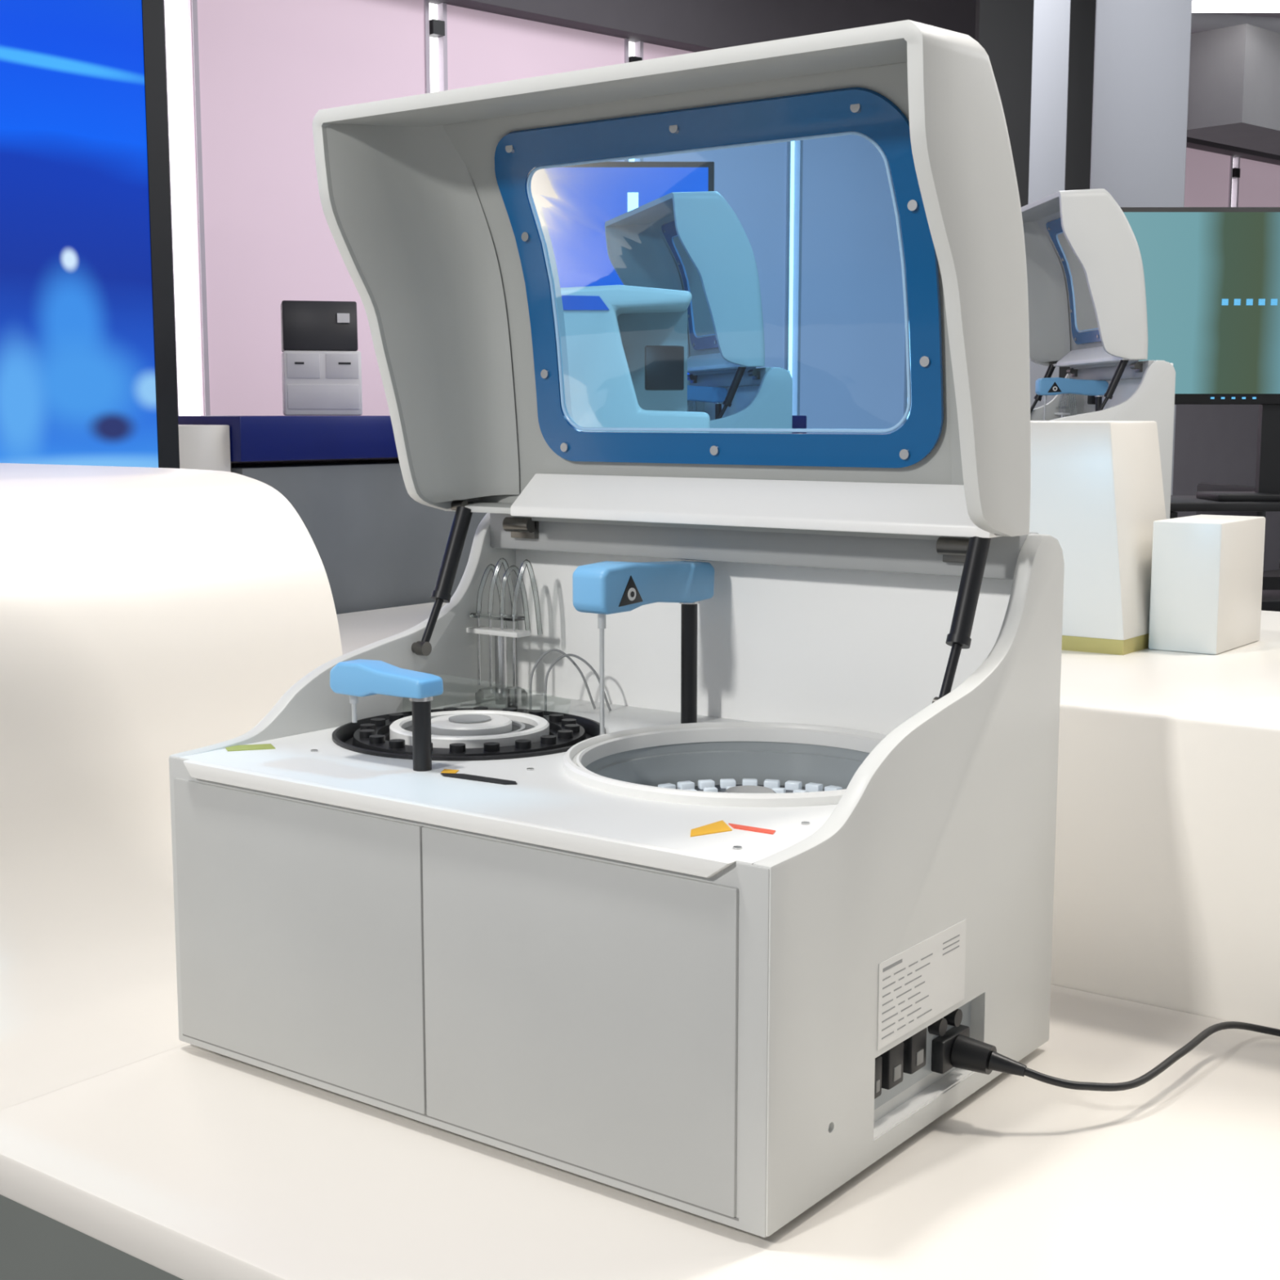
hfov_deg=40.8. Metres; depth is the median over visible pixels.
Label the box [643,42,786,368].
wall panel
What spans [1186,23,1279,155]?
ceiling
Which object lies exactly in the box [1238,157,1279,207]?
wall panel
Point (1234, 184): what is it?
guide
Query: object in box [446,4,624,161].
wall panel
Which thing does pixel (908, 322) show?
window gap
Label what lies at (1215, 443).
wall
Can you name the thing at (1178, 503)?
desk
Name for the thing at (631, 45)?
window gap
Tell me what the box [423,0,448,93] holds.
guide
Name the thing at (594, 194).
display
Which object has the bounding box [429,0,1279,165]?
ceiling
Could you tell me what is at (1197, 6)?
ceiling lamp
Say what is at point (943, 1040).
socket
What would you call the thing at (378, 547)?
countertop
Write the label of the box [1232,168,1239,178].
bracket
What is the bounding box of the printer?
[280,300,362,415]
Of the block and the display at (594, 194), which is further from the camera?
the display at (594, 194)
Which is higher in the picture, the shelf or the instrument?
the instrument
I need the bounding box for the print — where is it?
[881,934,959,1039]
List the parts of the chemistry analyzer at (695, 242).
panel, sample arm post, strut rod, panel, panel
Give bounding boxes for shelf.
[873,1067,973,1139]
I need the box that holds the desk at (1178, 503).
[1169,495,1279,590]
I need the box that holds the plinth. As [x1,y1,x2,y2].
[0,462,342,1110]
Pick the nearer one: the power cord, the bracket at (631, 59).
the power cord
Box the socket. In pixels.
[931,1024,969,1073]
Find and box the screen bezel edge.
[141,0,179,468]
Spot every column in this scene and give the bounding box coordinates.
[974,0,1096,377]
[1027,0,1071,408]
[1089,0,1192,495]
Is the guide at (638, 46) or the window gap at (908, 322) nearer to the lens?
the guide at (638, 46)
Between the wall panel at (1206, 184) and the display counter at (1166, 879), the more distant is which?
the wall panel at (1206, 184)
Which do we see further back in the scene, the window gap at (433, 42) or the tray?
the window gap at (433, 42)
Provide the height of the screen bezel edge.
2.580 m
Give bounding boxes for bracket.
[429,18,444,37]
[628,56,642,62]
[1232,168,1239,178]
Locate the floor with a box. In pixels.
[1262,569,1279,576]
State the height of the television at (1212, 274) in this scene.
0.830 m
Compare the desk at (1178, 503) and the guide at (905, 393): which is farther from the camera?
the guide at (905, 393)
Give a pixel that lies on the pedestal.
(1096, 486)
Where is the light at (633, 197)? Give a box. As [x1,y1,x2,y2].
[627,192,638,211]
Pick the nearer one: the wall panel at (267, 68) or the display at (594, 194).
the display at (594, 194)
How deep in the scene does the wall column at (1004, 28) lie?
7.79 m
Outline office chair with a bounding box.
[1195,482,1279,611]
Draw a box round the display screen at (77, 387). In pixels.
[0,0,158,467]
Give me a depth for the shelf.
1.51 m
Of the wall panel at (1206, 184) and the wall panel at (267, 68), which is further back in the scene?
the wall panel at (1206, 184)
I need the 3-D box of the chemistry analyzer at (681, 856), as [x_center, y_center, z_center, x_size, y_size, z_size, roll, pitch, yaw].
[-0.036,-0.063,1.665,0.720,0.953,0.532,6,9,37]
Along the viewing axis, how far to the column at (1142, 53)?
6.98 m
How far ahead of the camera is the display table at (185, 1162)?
1.43 m
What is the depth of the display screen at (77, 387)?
3.97 m
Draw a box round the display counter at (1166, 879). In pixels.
[1050,610,1279,1029]
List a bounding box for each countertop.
[177,415,806,613]
[336,602,446,654]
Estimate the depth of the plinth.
1.97 m
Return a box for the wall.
[1172,404,1279,571]
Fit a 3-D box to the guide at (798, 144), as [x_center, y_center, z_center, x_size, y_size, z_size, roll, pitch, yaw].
[0.787,-1.745,9.016,0.112,2.380,0.050,-7,10,-42]
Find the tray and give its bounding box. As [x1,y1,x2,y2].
[332,707,605,760]
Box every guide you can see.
[163,0,210,415]
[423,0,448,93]
[624,38,643,161]
[784,139,803,415]
[902,278,911,425]
[1228,155,1239,207]
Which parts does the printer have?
status panel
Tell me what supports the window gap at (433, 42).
in the wall
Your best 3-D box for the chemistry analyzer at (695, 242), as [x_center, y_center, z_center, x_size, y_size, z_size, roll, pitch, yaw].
[0.035,-0.681,4.614,0.532,0.953,0.720,-2,8,-15]
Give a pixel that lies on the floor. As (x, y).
(1276, 572)
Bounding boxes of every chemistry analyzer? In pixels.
[168,19,1064,1237]
[604,191,792,433]
[1021,188,1175,519]
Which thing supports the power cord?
on the display table at (185, 1162)
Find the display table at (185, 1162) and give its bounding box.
[0,984,1279,1279]
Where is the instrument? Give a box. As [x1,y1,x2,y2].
[560,284,710,432]
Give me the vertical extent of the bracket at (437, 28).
0.060 m
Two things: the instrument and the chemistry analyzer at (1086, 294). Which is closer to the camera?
the instrument
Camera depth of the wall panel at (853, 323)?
9.29 m
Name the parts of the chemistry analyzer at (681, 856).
door, panel, reagent arm post, strut rod, reagent knob, frame, door, sample arm post, panel, panel, port plate, strut rod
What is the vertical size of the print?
0.061 m
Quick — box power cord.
[951,1021,1279,1091]
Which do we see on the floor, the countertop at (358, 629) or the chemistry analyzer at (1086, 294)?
the countertop at (358, 629)
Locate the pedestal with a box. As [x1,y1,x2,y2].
[1029,420,1166,655]
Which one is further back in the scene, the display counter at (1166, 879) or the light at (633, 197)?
the light at (633, 197)
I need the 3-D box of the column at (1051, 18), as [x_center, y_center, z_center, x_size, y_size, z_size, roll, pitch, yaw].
[1.630,-1.557,6.927,0.140,3.550,0.140,2,8,14]
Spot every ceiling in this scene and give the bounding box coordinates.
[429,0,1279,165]
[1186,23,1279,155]
[1191,13,1279,33]
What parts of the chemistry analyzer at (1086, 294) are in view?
strut rod, panel, sample arm post, strut rod, panel, panel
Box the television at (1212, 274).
[1087,207,1279,501]
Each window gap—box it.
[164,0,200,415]
[429,3,438,93]
[628,41,634,161]
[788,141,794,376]
[906,321,911,419]
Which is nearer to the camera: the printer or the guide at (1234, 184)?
the printer
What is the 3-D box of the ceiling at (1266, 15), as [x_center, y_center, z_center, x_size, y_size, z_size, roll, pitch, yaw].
[2.097,-3.064,4.377,15.000,0.100,18.000,6,9,37]
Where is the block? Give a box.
[1148,514,1265,654]
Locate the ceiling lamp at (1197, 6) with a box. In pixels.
[1191,0,1279,13]
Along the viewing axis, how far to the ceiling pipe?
8.80 m
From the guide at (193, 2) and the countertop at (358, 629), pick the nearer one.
the countertop at (358, 629)
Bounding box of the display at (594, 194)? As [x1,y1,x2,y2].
[548,161,714,374]

